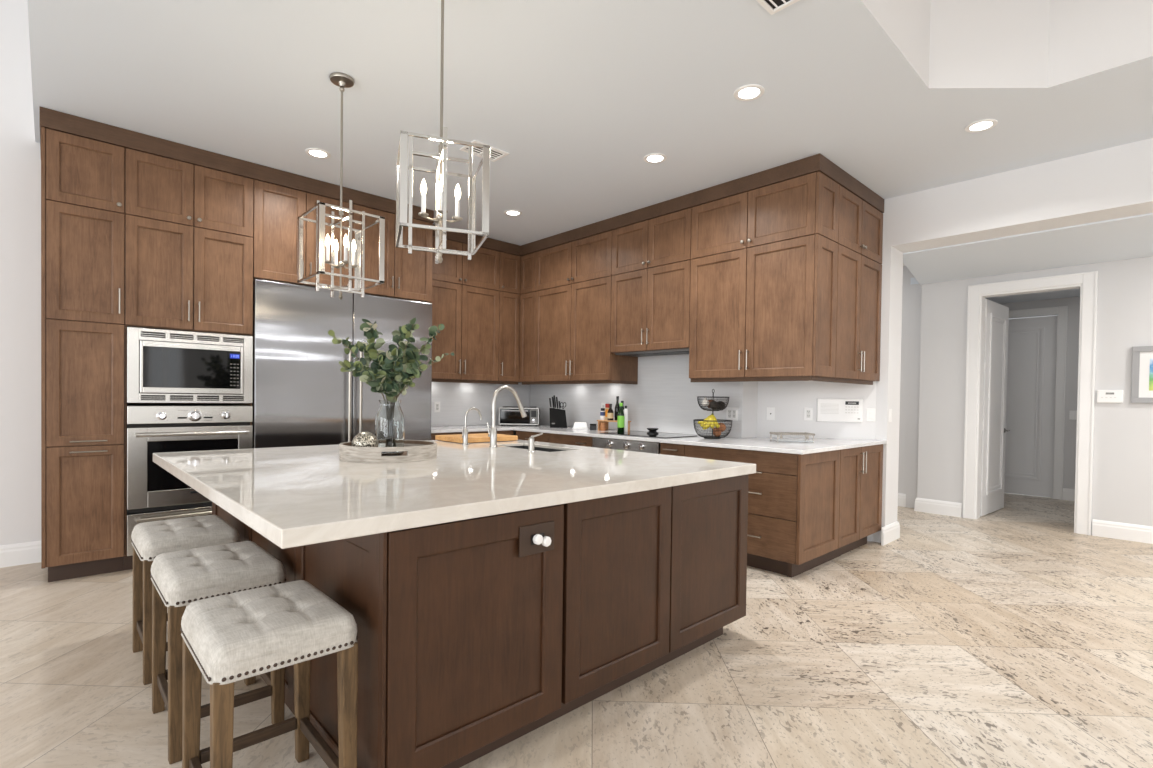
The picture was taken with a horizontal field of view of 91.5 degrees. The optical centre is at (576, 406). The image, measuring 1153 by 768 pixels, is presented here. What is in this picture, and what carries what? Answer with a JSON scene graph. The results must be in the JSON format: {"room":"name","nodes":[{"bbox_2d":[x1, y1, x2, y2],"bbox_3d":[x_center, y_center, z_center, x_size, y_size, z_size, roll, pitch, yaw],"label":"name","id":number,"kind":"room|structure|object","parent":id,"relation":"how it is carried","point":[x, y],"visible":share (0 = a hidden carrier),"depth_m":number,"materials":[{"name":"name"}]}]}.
{"room":"kitchen","nodes":[
{"label":"kitchen","id":0,"kind":"room"},
{"bbox_2d":[0,0,529,544],"bbox_3d":[-4.037,-1.014,4.098,9.300,4.300,0.212,0,1,-43],"label":"wall","id":1,"kind":"structure","parent":0,"point":[20,155],"depth_m":4.03,"materials":[{"name":"white paint"}]},
{"bbox_2d":[0,541,40,567],"bbox_3d":[-5.574,1.062,2.568,4.562,0.155,0.019,0,1,-43],"label":"baseboard","id":2,"kind":"structure","parent":1,"relation":"attached to","point":[16,554],"depth_m":4.04,"materials":[{"name":"white paint"}]},
{"bbox_2d":[40,107,433,222],"bbox_3d":[-2.637,-1.846,4.756,2.759,0.119,0.733,0,1,-43],"label":"trim","id":3,"kind":"structure","parent":1,"relation":"attached to","point":[51,119],"depth_m":4.15,"materials":[{"name":"brown wood"}]},
{"bbox_2d":[253,180,352,289],"bbox_3d":[-2.475,-1.403,4.901,0.773,0.765,0.753,0,1,-43],"label":"upper cabinet","id":4,"kind":"object","parent":1,"relation":"attached to","point":[277,209],"visible":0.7,"depth_m":4.56,"materials":[{"name":"brown wood"}]},
{"bbox_2d":[352,204,432,302],"bbox_3d":[-1.911,-1.403,5.432,0.773,0.765,0.753,0,1,-43],"label":"upper cabinet","id":5,"kind":"object","parent":1,"relation":"attached to","point":[407,276],"visible":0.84,"depth_m":5.20,"materials":[{"name":"brown wood"}]},
{"bbox_2d":[431,236,499,383],"bbox_3d":[-1.378,-1.028,6.210,1.065,1.523,0.365,0,1,-43],"label":"upper cabinet","id":6,"kind":"object","parent":1,"relation":"attached to","point":[465,293],"visible":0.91,"depth_m":6.17,"materials":[{"name":"brown wood"}]},
{"bbox_2d":[433,224,519,255],"bbox_3d":[-1.273,-1.852,6.307,1.352,0.119,0.342,0,1,-43],"label":"trim","id":7,"kind":"structure","parent":6,"relation":"on","point":[497,245],"depth_m":6.34,"materials":[{"name":"brown wood"}]},
{"bbox_2d":[497,252,521,384],"bbox_3d":[-0.730,-1.029,6.819,0.714,1.523,0.365,0,1,-43],"label":"upper cabinet","id":8,"kind":"object","parent":1,"relation":"attached to","point":[510,265],"visible":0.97,"depth_m":6.58,"materials":[{"name":"brown wood"}]},
{"bbox_2d":[0,493,1152,767],"bbox_3d":[1.631,1.293,2.086,14.800,0.100,11.000,0,1,-43],"label":"floor","id":9,"kind":"structure","parent":0,"point":[1010,636],"depth_m":2.54,"materials":[{"name":"stone"}]},
{"bbox_2d":[41,127,124,581],"bbox_3d":[-3.496,-0.320,3.971,0.417,2.930,0.753,0,1,-43],"label":"pantry cabinet","id":10,"kind":"object","parent":9,"relation":"on","point":[83,179],"visible":1,"depth_m":3.72,"materials":[{"name":"brown wood"}]},
{"bbox_2d":[131,515,239,684],"bbox_3d":[-1.866,0.870,2.677,0.374,0.633,0.460,0,1,-43],"label":"bar stool","id":11,"kind":"object","parent":9,"relation":"on","point":[151,539],"visible":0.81,"depth_m":2.54,"materials":[{"name":"beige fabric"}]},
{"bbox_2d":[123,148,252,569],"bbox_3d":[-3.043,-0.319,4.368,0.786,2.930,0.796,0,1,-43],"label":"tall cabinet","id":12,"kind":"object","parent":9,"relation":"on","point":[188,228],"depth_m":4.08,"materials":[{"name":"brown wood"}]},
{"bbox_2d":[127,404,252,512],"bbox_3d":[-2.999,0.360,4.327,0.770,0.750,0.656,0,1,-43],"label":"oven","id":13,"kind":"object","parent":12,"relation":"in","point":[151,428],"visible":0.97,"depth_m":4.04,"materials":[{"name":"silver metal"}]},
{"bbox_2d":[127,327,252,402],"bbox_3d":[-2.999,-0.295,4.327,0.770,0.523,0.570,0,1,-43],"label":"microwave","id":14,"kind":"object","parent":12,"relation":"in","point":[164,366],"visible":1,"depth_m":4.09,"materials":[{"name":"silver metal"}]},
{"bbox_2d":[150,541,285,763],"bbox_3d":[-1.387,0.884,2.167,0.374,0.633,0.460,0,1,-43],"label":"bar stool","id":15,"kind":"object","parent":9,"relation":"on","point":[181,578],"visible":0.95,"depth_m":2.06,"materials":[{"name":"beige fabric"}]},
{"bbox_2d":[180,580,358,767],"bbox_3d":[-0.917,0.898,1.667,0.374,0.633,0.460,0,1,-43],"label":"bar stool","id":16,"kind":"object","parent":9,"relation":"on","point":[228,639],"visible":1,"depth_m":1.60,"materials":[{"name":"fabric"}]},
{"bbox_2d":[252,279,431,447],"bbox_3d":[-2.186,0.066,5.161,1.536,2.158,0.782,0,1,-43],"label":"refrigerator","id":17,"kind":"object","parent":9,"relation":"on","point":[302,396],"visible":0.38,"depth_m":4.73,"materials":[{"name":"silver metal"}]},
{"bbox_2d":[431,432,472,439],"bbox_3d":[-1.486,0.700,5.937,0.530,0.886,0.655,0,1,-43],"label":"base cabinet","id":18,"kind":"object","parent":9,"relation":"on","point":[451,433],"visible":0.1,"depth_m":5.67,"materials":[{"name":"brown wood"}]},
{"bbox_2d":[212,474,748,767],"bbox_3d":[-0.612,0.766,3.144,2.020,0.862,2.325,0,1,-43],"label":"kitchen island","id":19,"kind":"object","parent":9,"relation":"on","point":[468,645],"visible":0.56,"depth_m":1.98,"materials":[{"name":"brown wood"}]},
{"bbox_2d":[153,440,755,548],"bbox_3d":[-0.708,0.307,3.080,2.337,0.050,2.398,0,1,-43],"label":"island countertop","id":20,"kind":"structure","parent":19,"relation":"on","point":[295,496],"depth_m":2.26,"materials":[{"name":"stone"}]},
{"bbox_2d":[339,440,436,462],"bbox_3d":[-1.021,0.238,3.062,0.504,0.079,0.504,0,1,-43],"label":"round tray","id":21,"kind":"object","parent":20,"relation":"on","point":[414,450],"visible":0.88,"depth_m":2.86,"materials":[{"name":"brown wood"}]},
{"bbox_2d":[352,432,378,446],"bbox_3d":[-1.123,0.199,2.984,0.133,0.134,0.133,0,1,-43],"label":"ball","id":22,"kind":"object","parent":21,"relation":"on","point":[362,439],"visible":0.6,"depth_m":2.94,"materials":[{"name":"silver metal"}]},
{"bbox_2d":[375,400,404,455],"bbox_3d":[-1.033,0.114,3.107,0.156,0.302,0.156,0,1,-43],"label":"glass vase","id":23,"kind":"object","parent":21,"relation":"on","point":[389,419],"visible":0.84,"depth_m":3.05,"materials":[{"name":"clear glass"}]},
{"bbox_2d":[328,318,454,399],"bbox_3d":[-1.018,-0.123,3.084,0.675,0.739,0.308,1,1,-14],"label":"bouquet","id":24,"kind":"object","parent":23,"relation":"in","point":[390,373],"visible":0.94,"depth_m":3.05,"materials":[{"name":"green plant"}]},
{"bbox_2d":[462,407,481,444],"bbox_3d":[-0.749,0.136,4.004,0.159,0.263,0.068,0,1,-43],"label":"water faucet","id":25,"kind":"object","parent":20,"relation":"on","point":[465,430],"visible":1,"depth_m":3.95,"materials":[{"name":"silver metal"}]},
{"bbox_2d":[435,433,517,442],"bbox_3d":[-0.773,0.242,4.354,0.505,0.040,0.380,0,1,-43],"label":"cutting board","id":26,"kind":"object","parent":20,"relation":"on","point":[481,437],"visible":0.75,"depth_m":4.24,"materials":[{"name":"brown wood"}]},
{"bbox_2d":[487,385,526,447],"bbox_3d":[-0.479,0.062,3.892,0.308,0.422,0.090,0,1,-43],"label":"kitchen faucet","id":27,"kind":"object","parent":20,"relation":"on","point":[492,432],"visible":1,"depth_m":3.79,"materials":[{"name":"silver metal"}]},
{"bbox_2d":[528,433,542,451],"bbox_3d":[-0.258,0.223,3.520,0.109,0.117,0.046,0,1,-43],"label":"soap dispenser","id":28,"kind":"object","parent":20,"relation":"on","point":[531,439],"visible":1,"depth_m":3.48,"materials":[{"name":"silver metal"}]},
{"bbox_2d":[506,445,566,451],"bbox_3d":[-0.283,0.414,3.852,0.278,0.240,0.628,0,1,-43],"label":"sink","id":29,"kind":"object","parent":20,"relation":"in","point":[523,446],"visible":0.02,"depth_m":4.02,"materials":[{"name":"grey metal"}]},
{"bbox_2d":[519,521,553,556],"bbox_3d":[-0.139,0.465,1.978,0.156,0.104,0.008,0,1,-43],"label":"outlet plate","id":30,"kind":"object","parent":19,"relation":"attached to","point":[527,547],"visible":0.94,"depth_m":1.96,"materials":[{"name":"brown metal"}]},
{"bbox_2d":[531,533,543,544],"bbox_3d":[-0.137,0.465,1.976,0.060,0.036,0.002,0,1,-43],"label":"socket","id":31,"kind":"object","parent":30,"relation":"attached to","point":[532,534],"depth_m":1.96,"materials":[{"name":"white plastic"}]},
{"bbox_2d":[533,534,542,544],"bbox_3d":[-0.136,0.462,1.958,0.037,0.037,0.027,0,1,-43],"label":"plug cover","id":32,"kind":"object","parent":30,"relation":"attached to","point":[537,539],"visible":1,"depth_m":1.95,"materials":[{"name":"white plastic"}]},
{"bbox_2d":[473,430,512,434],"bbox_3d":[-1.100,0.699,6.300,0.530,0.886,0.655,0,1,-43],"label":"base cabinet","id":33,"kind":"object","parent":9,"relation":"on","point":[507,432],"visible":0.13,"depth_m":6.16,"materials":[{"name":"brown wood"}]},
{"bbox_2d":[516,431,549,442],"bbox_3d":[-0.249,0.711,6.284,0.745,0.886,0.595,0,1,-43],"label":"base cabinet","id":34,"kind":"object","parent":9,"relation":"on","point":[522,435],"visible":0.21,"depth_m":6.02,"materials":[{"name":"brown wood"}]},
{"bbox_2d":[549,433,591,446],"bbox_3d":[0.173,0.723,5.834,0.745,0.886,0.640,0,1,-43],"label":"base cabinet","id":35,"kind":"object","parent":9,"relation":"on","point":[586,441],"visible":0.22,"depth_m":5.58,"materials":[{"name":"brown wood"}]},
{"bbox_2d":[660,443,684,455],"bbox_3d":[1.036,0.749,4.917,0.745,0.886,0.248,0,1,-43],"label":"base cabinet","id":36,"kind":"object","parent":9,"relation":"on","point":[665,448],"visible":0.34,"depth_m":4.67,"materials":[{"name":"brown wood"}]},
{"bbox_2d":[684,445,797,575],"bbox_3d":[1.447,0.761,4.479,0.745,0.886,0.954,0,1,-43],"label":"base cabinet","id":37,"kind":"object","parent":9,"relation":"on","point":[772,490],"visible":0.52,"depth_m":4.05,"materials":[{"name":"brown wood"}]},
{"bbox_2d":[431,424,886,454],"bbox_3d":[0.387,0.273,5.426,4.438,0.029,1.883,1,1,34],"label":"countertop","id":38,"kind":"structure","parent":37,"relation":"on","point":[753,443],"depth_m":4.76,"materials":[{"name":"stone"}]},
{"bbox_2d":[499,406,539,425],"bbox_3d":[-0.682,0.111,6.749,0.472,0.226,0.296,1,1,0],"label":"toaster oven","id":39,"kind":"object","parent":38,"relation":"on","point":[508,415],"visible":0.99,"depth_m":6.63,"materials":[{"name":"grey metal"}]},
{"bbox_2d":[549,408,566,427],"bbox_3d":[-0.205,0.123,6.377,0.202,0.224,0.102,1,1,0],"label":"knife block","id":40,"kind":"object","parent":38,"relation":"on","point":[557,416],"visible":0.96,"depth_m":6.33,"materials":[{"name":"black"}]},
{"bbox_2d":[572,422,587,429],"bbox_3d":[0.042,0.205,6.039,0.173,0.078,0.113,1,1,0],"label":"butter dish","id":41,"kind":"object","parent":38,"relation":"on","point":[577,425],"visible":1,"depth_m":5.99,"materials":[{"name":"white ceramic"}]},
{"bbox_2d":[597,420,630,430],"bbox_3d":[0.388,0.197,5.853,0.170,0.110,0.335,0,1,-43],"label":"shelf","id":42,"kind":"object","parent":38,"relation":"on","point":[599,421],"visible":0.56,"depth_m":5.86,"materials":[{"name":"brown wood"}]},
{"bbox_2d":[607,404,613,419],"bbox_3d":[0.353,0.055,5.831,0.063,0.172,0.063,0,1,-43],"label":"sauce bottle","id":43,"kind":"object","parent":42,"relation":"on","point":[610,415],"visible":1,"depth_m":5.81,"materials":[{"name":"brown glass"}]},
{"bbox_2d":[592,431,694,453],"bbox_3d":[0.613,0.358,5.242,0.616,0.202,0.800,0,1,-43],"label":"cooktop","id":44,"kind":"object","parent":38,"relation":"in","point":[608,443],"visible":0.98,"depth_m":5.08,"materials":[{"name":"silver glass"}]},
{"bbox_2d":[617,403,623,431],"bbox_3d":[0.437,0.109,5.523,0.069,0.296,0.069,0,1,-43],"label":"olive oil bottle","id":45,"kind":"object","parent":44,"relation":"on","point":[620,418],"visible":0.95,"depth_m":5.50,"materials":[{"name":"green glass"}]},
{"bbox_2d":[624,406,627,431],"bbox_3d":[0.488,0.123,5.571,0.044,0.268,0.044,0,1,-43],"label":"bottle","id":46,"kind":"object","parent":44,"relation":"on","point":[625,409],"visible":0.73,"depth_m":5.55,"materials":[{"name":"white plastic"}]},
{"bbox_2d":[693,389,732,438],"bbox_3d":[1.194,0.060,4.915,0.337,0.432,0.337,0,1,-43],"label":"fruit basket","id":47,"kind":"object","parent":38,"relation":"on","point":[699,433],"visible":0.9,"depth_m":4.84,"materials":[{"name":"black metal"}]},
{"bbox_2d":[698,413,719,429],"bbox_3d":[1.137,0.127,4.859,0.121,0.142,0.192,0,1,-43],"label":"banana bunch","id":48,"kind":"object","parent":47,"relation":"in","point":[711,417],"visible":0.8,"depth_m":4.83,"materials":[{"name":"yellow food"}]},
{"bbox_2d":[693,419,732,437],"bbox_3d":[1.192,0.193,4.917,0.337,0.156,0.337,0,1,-43],"label":"bowl","id":49,"kind":"object","parent":47,"relation":"on","point":[699,433],"depth_m":4.83,"materials":[{"name":"black metal"}]},
{"bbox_2d":[697,396,729,410],"bbox_3d":[1.195,-0.027,4.914,0.279,0.125,0.279,0,1,-43],"label":"bowl","id":50,"kind":"object","parent":47,"relation":"on","point":[702,407],"depth_m":4.84,"materials":[{"name":"black metal"}]},
{"bbox_2d":[770,432,814,442],"bbox_3d":[1.781,0.251,4.640,0.317,0.075,0.180,1,1,0],"label":"tray","id":51,"kind":"object","parent":38,"relation":"on","point":[805,434],"visible":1,"depth_m":4.57,"materials":[{"name":"white mirror"}]},
{"bbox_2d":[787,444,882,577],"bbox_3d":[2.039,0.768,4.532,1.609,0.886,0.335,0,1,-43],"label":"base cabinet","id":52,"kind":"object","parent":9,"relation":"on","point":[839,492],"visible":0.91,"depth_m":4.31,"materials":[{"name":"brown wood"}]},
{"bbox_2d":[27,0,1152,245],"bbox_3d":[1.356,-2.447,2.684,5.797,1.248,9.400,0,1,-43],"label":"ceiling","id":53,"kind":"structure","parent":0,"point":[576,93],"depth_m":3.22,"materials":[{"name":"white paint"}]},
{"bbox_2d":[305,148,330,158],"bbox_3d":[-1.926,-1.886,4.182,0.174,0.007,0.174,0,1,-43],"label":"recessed light","id":54,"kind":"object","parent":53,"relation":"in","point":[314,152],"visible":1,"depth_m":4.18,"materials":[{"name":"white paint"}]},
{"bbox_2d":[297,72,384,299],"bbox_3d":[-1.341,-1.239,3.202,0.358,1.254,0.358,0,1,-43],"label":"lantern pendant","id":55,"kind":"object","parent":53,"relation":"hanging from","point":[355,259],"visible":1,"depth_m":3.19,"materials":[{"name":"silver metal"}]},
{"bbox_2d":[325,234,329,259],"bbox_3d":[-1.399,-0.896,3.157,0.027,0.155,0.026,0,1,-43],"label":"candle","id":56,"kind":"object","parent":55,"relation":"on","point":[327,241],"depth_m":3.15,"materials":[{"name":"white wax"}]},
{"bbox_2d":[334,239,338,264],"bbox_3d":[-1.396,-0.897,3.260,0.027,0.155,0.026,0,1,-43],"label":"candle","id":57,"kind":"object","parent":55,"relation":"on","point":[336,246],"depth_m":3.25,"materials":[{"name":"white wax"}]},
{"bbox_2d":[343,235,347,260],"bbox_3d":[-1.296,-0.894,3.154,0.027,0.155,0.026,0,1,-43],"label":"candle","id":58,"kind":"object","parent":55,"relation":"on","point":[345,241],"depth_m":3.15,"materials":[{"name":"white wax"}]},
{"bbox_2d":[352,239,355,264],"bbox_3d":[-1.293,-0.896,3.257,0.027,0.155,0.026,0,1,-43],"label":"candle","id":59,"kind":"object","parent":55,"relation":"on","point":[353,243],"depth_m":3.25,"materials":[{"name":"white wax"}]},
{"bbox_2d":[396,0,489,263],"bbox_3d":[-0.589,-1.236,2.448,0.358,1.218,0.358,0,1,-20],"label":"lantern pendant","id":60,"kind":"object","parent":53,"relation":"hanging from","point":[403,207],"visible":1,"depth_m":2.42,"materials":[{"name":"silver metal"}]},
{"bbox_2d":[420,179,426,212],"bbox_3d":[-0.661,-0.911,2.428,0.027,0.155,0.027,0,1,-43],"label":"candle","id":61,"kind":"object","parent":60,"relation":"on","point":[423,187],"depth_m":2.42,"materials":[{"name":"white wax"}]},
{"bbox_2d":[436,187,439,214],"bbox_3d":[-0.618,-0.912,2.521,0.027,0.155,0.027,0,1,-43],"label":"candle","id":62,"kind":"object","parent":60,"relation":"on","point":[438,191],"depth_m":2.51,"materials":[{"name":"white wax"}]},
{"bbox_2d":[440,175,442,208],"bbox_3d":[-0.568,-0.909,2.384,0.027,0.155,0.027,0,1,-43],"label":"candle","id":63,"kind":"object","parent":60,"relation":"on","point":[441,181],"depth_m":2.38,"materials":[{"name":"white wax"}]},
{"bbox_2d":[455,184,460,216],"bbox_3d":[-0.524,-0.910,2.478,0.027,0.155,0.027,0,1,-43],"label":"candle","id":64,"kind":"object","parent":60,"relation":"on","point":[457,191],"depth_m":2.47,"materials":[{"name":"white wax"}]},
{"bbox_2d":[459,140,508,161],"bbox_3d":[-0.672,-1.866,4.102,0.300,0.009,0.200,0,1,-43],"label":"ceiling vent","id":65,"kind":"object","parent":53,"relation":"in","point":[496,154],"visible":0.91,"depth_m":4.11,"materials":[{"name":"white metal"}]},
{"bbox_2d":[504,210,521,215],"bbox_3d":[-0.619,-1.888,5.472,0.174,0.007,0.174,0,1,-43],"label":"recessed light","id":66,"kind":"object","parent":53,"relation":"in","point":[507,212],"visible":1,"depth_m":5.46,"materials":[{"name":"white paint"}]},
{"bbox_2d":[643,153,666,162],"bbox_3d":[0.586,-1.853,4.190,0.174,0.007,0.174,0,1,-43],"label":"recessed light","id":67,"kind":"object","parent":53,"relation":"in","point":[654,157],"visible":1,"depth_m":4.18,"materials":[{"name":"white paint"}]},
{"bbox_2d":[734,84,764,100],"bbox_3d":[1.008,-1.833,3.280,0.174,0.007,0.174,0,1,-43],"label":"recessed light","id":68,"kind":"object","parent":53,"relation":"in","point":[749,92],"visible":1,"depth_m":3.27,"materials":[{"name":"white paint"}]},
{"bbox_2d":[756,0,799,14],"bbox_3d":[0.878,-1.820,2.417,0.300,0.009,0.240,0,1,-43],"label":"ceiling vent","id":69,"kind":"object","parent":53,"relation":"in","point":[772,6],"visible":1,"depth_m":2.54,"materials":[{"name":"white metal"}]},
{"bbox_2d":[965,119,997,132],"bbox_3d":[2.619,-1.817,3.634,0.174,0.007,0.174,0,1,-43],"label":"recessed light","id":70,"kind":"object","parent":53,"relation":"in","point":[982,125],"visible":1,"depth_m":3.63,"materials":[{"name":"white paint"}]},
{"bbox_2d":[530,198,902,542],"bbox_3d":[1.126,-0.354,6.271,1.222,3.052,4.145,0,1,-43],"label":"wall","id":71,"kind":"structure","parent":0,"point":[789,399],"depth_m":5.16,"materials":[{"name":"white paint"}]},
{"bbox_2d":[519,252,535,384],"bbox_3d":[-0.420,-1.023,6.710,0.425,1.523,0.283,0,1,-43],"label":"upper cabinet","id":72,"kind":"object","parent":71,"relation":"attached to","point":[528,262],"visible":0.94,"depth_m":6.58,"materials":[{"name":"brown wood"}]},
{"bbox_2d":[534,230,637,383],"bbox_3d":[0.074,-1.008,6.158,0.460,1.523,1.198,0,1,-43],"label":"upper cabinet","id":73,"kind":"object","parent":71,"relation":"attached to","point":[574,279],"visible":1,"depth_m":5.95,"materials":[{"name":"brown wood"}]},
{"bbox_2d":[611,208,691,352],"bbox_3d":[0.810,-1.138,5.376,0.460,1.221,0.943,0,1,-43],"label":"upper cabinet","id":74,"kind":"object","parent":71,"relation":"attached to","point":[650,288],"visible":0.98,"depth_m":5.21,"materials":[{"name":"brown wood"}]},
{"bbox_2d":[616,348,688,356],"bbox_3d":[0.818,-0.516,5.401,0.345,0.020,0.884,0,1,-43],"label":"range hood","id":75,"kind":"object","parent":74,"relation":"attached to","point":[672,351],"visible":0.81,"depth_m":5.34,"materials":[{"name":"grey metal"}]},
{"bbox_2d":[520,153,883,256],"bbox_3d":[0.914,-1.817,5.933,1.322,0.119,3.884,0,1,-43],"label":"trim","id":76,"kind":"structure","parent":71,"relation":"attached to","point":[818,162],"depth_m":4.74,"materials":[{"name":"brown wood"}]},
{"bbox_2d":[726,407,737,420],"bbox_3d":[1.406,0.064,5.074,0.009,0.118,0.116,0,1,-43],"label":"outlet","id":77,"kind":"object","parent":71,"relation":"attached to","point":[732,412],"visible":0.94,"depth_m":5.07,"materials":[{"name":"white plastic"}]},
{"bbox_2d":[689,172,816,381],"bbox_3d":[1.505,-0.966,4.636,0.460,1.523,1.092,0,1,-43],"label":"upper cabinet","id":78,"kind":"object","parent":71,"relation":"attached to","point":[752,282],"visible":1,"depth_m":4.46,"materials":[{"name":"brown wood"}]},
{"bbox_2d":[766,407,774,419],"bbox_3d":[1.795,0.064,5.189,0.073,0.118,0.009,1,1,11],"label":"outlet","id":79,"kind":"object","parent":71,"relation":"attached to","point":[770,415],"visible":1,"depth_m":5.19,"materials":[{"name":"white plastic"}]},
{"bbox_2d":[804,407,812,419],"bbox_3d":[2.119,0.065,5.130,0.073,0.118,0.009,1,1,10],"label":"outlet","id":80,"kind":"object","parent":71,"relation":"attached to","point":[808,411],"visible":1,"depth_m":5.13,"materials":[{"name":"white plastic"}]},
{"bbox_2d":[778,171,882,384],"bbox_3d":[2.106,-0.959,4.675,1.313,1.523,0.440,0,1,-43],"label":"upper cabinet","id":81,"kind":"object","parent":71,"relation":"attached to","point":[848,230],"visible":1,"depth_m":4.48,"materials":[{"name":"brown wood"}]},
{"bbox_2d":[817,399,862,421],"bbox_3d":[2.378,0.032,5.075,0.384,0.208,0.024,1,1,10],"label":"intercom panel","id":82,"kind":"object","parent":71,"relation":"attached to","point":[828,410],"visible":1,"depth_m":5.07,"materials":[{"name":"white plastic"}]},
{"bbox_2d":[820,405,838,413],"bbox_3d":[2.291,0.017,5.080,0.155,0.088,0.002,1,1,10],"label":"speaker grille","id":83,"kind":"object","parent":82,"relation":"attached to","point":[824,409],"depth_m":5.08,"materials":[{"name":"white plastic"}]},
{"bbox_2d":[866,408,875,421],"bbox_3d":[2.642,0.073,5.035,0.073,0.118,0.009,1,1,10],"label":"light switch","id":84,"kind":"object","parent":71,"relation":"attached to","point":[870,411],"visible":1,"depth_m":5.03,"materials":[{"name":"white plastic"}]},
{"bbox_2d":[881,521,899,545],"bbox_3d":[1.518,1.097,6.461,0.429,0.155,3.864,0,1,-43],"label":"baseboard","id":85,"kind":"structure","parent":71,"relation":"attached to","point":[891,532],"depth_m":5.03,"materials":[{"name":"white paint"}]},
{"bbox_2d":[898,266,913,493],"bbox_3d":[2.848,-0.332,8.083,0.210,3.000,3.865,0,1,-43],"label":"wall","id":86,"kind":"structure","parent":0,"point":[907,275],"depth_m":6.76,"materials":[{"name":"white paint"}]},
{"bbox_2d":[898,493,961,516],"bbox_3d":[2.932,1.098,7.693,0.204,0.155,4.005,0,1,-43],"label":"baseboard","id":87,"kind":"structure","parent":86,"relation":"attached to","point":[947,508],"depth_m":6.35,"materials":[{"name":"white paint"}]},
{"bbox_2d":[906,284,921,507],"bbox_3d":[4.830,-0.146,7.442,2.260,2.700,0.120,0,1,-43],"label":"wall","id":88,"kind":"structure","parent":0,"point":[916,289],"depth_m":6.67,"materials":[{"name":"white paint"}]},
{"bbox_2d":[910,277,1079,303],"bbox_3d":[5.791,-1.470,6.539,2.435,0.080,2.700,0,1,-43],"label":"ceiling","id":89,"kind":"structure","parent":0,"point":[1072,292],"depth_m":7.31,"materials":[{"name":"white paint"}]},
{"bbox_2d":[891,138,1152,252],"bbox_3d":[5.177,-2.182,2.615,0.325,1.672,6.655,0,1,-43],"label":"wall header","id":90,"kind":"structure","parent":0,"point":[1115,182],"depth_m":4.25,"materials":[{"name":"white paint"}]},
{"bbox_2d":[903,213,1152,284],"bbox_3d":[5.771,-1.560,3.397,1.610,0.445,6.955,0,1,-43],"label":"ceiling","id":91,"kind":"structure","parent":0,"point":[1131,237],"depth_m":5.02,"materials":[{"name":"white paint"}]},
{"bbox_2d":[917,256,1152,534],"bbox_3d":[6.393,-0.230,4.005,0.160,3.015,6.935,0,1,-43],"label":"wall","id":92,"kind":"structure","parent":0,"point":[1122,474],"depth_m":5.36,"materials":[{"name":"white paint"}]},
{"bbox_2d":[980,299,1009,515],"bbox_3d":[4.799,0.014,6.437,0.870,2.395,0.123,0,1,-38],"label":"door","id":93,"kind":"structure","parent":92,"relation":"in","point":[994,430],"depth_m":6.41,"materials":[{"name":"white paint"}]},
{"bbox_2d":[962,271,1097,534],"bbox_3d":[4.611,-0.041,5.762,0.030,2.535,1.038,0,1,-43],"label":"trim","id":94,"kind":"structure","parent":92,"relation":"attached to","point":[1089,280],"depth_m":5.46,"materials":[{"name":"white paint"}]},
{"bbox_2d":[1097,390,1122,402],"bbox_3d":[5.041,-0.099,5.306,0.029,0.122,0.180,0,1,-43],"label":"alarm keypad","id":95,"kind":"object","parent":92,"relation":"attached to","point":[1103,396],"visible":1,"depth_m":5.29,"materials":[{"name":"white plastic"}]},
{"bbox_2d":[1092,519,1152,543],"bbox_3d":[6.823,1.215,3.420,0.019,0.155,5.435,0,1,-43],"label":"baseboard","id":96,"kind":"structure","parent":92,"relation":"attached to","point":[1108,529],"depth_m":5.24,"materials":[{"name":"white paint"}]},
{"bbox_2d":[1131,346,1152,402],"bbox_3d":[5.354,-0.289,4.972,0.030,0.520,0.620,0,1,-43],"label":"framed picture","id":97,"kind":"object","parent":92,"relation":"attached to","point":[1142,356],"visible":1,"depth_m":5.15,"materials":[{"name":"silver metal"}]},
{"bbox_2d":[1149,359,1152,390],"bbox_3d":[5.353,-0.289,4.971,0.002,0.290,0.390,0,1,-43],"label":"picture","id":98,"kind":"object","parent":97,"relation":"attached to","point":[1150,360],"depth_m":5.10},
{"bbox_2d":[1001,297,1079,488],"bbox_3d":[6.507,-0.124,7.454,0.200,2.700,4.600,0,1,-43],"label":"wall","id":99,"kind":"structure","parent":0,"point":[1073,303],"depth_m":7.35,"materials":[{"name":"white paint"}]},
{"bbox_2d":[1004,316,1056,497],"bbox_3d":[6.111,-0.007,7.806,0.073,2.430,0.838,0,1,-43],"label":"door","id":100,"kind":"structure","parent":99,"relation":"in","point":[1032,342],"depth_m":7.67,"materials":[{"name":"white paint"}]},
{"bbox_2d":[1009,306,1067,499],"bbox_3d":[6.062,-0.059,7.759,0.030,2.550,1.050,0,1,-43],"label":"trim","id":101,"kind":"structure","parent":99,"relation":"attached to","point":[1062,311],"depth_m":7.41,"materials":[{"name":"white paint"}]},
{"bbox_2d":[1063,488,1074,500],"bbox_3d":[6.855,1.162,6.925,0.019,0.155,1.300,0,1,-43],"label":"baseboard","id":102,"kind":"structure","parent":99,"relation":"attached to","point":[1068,494],"depth_m":7.35,"materials":[{"name":"white paint"}]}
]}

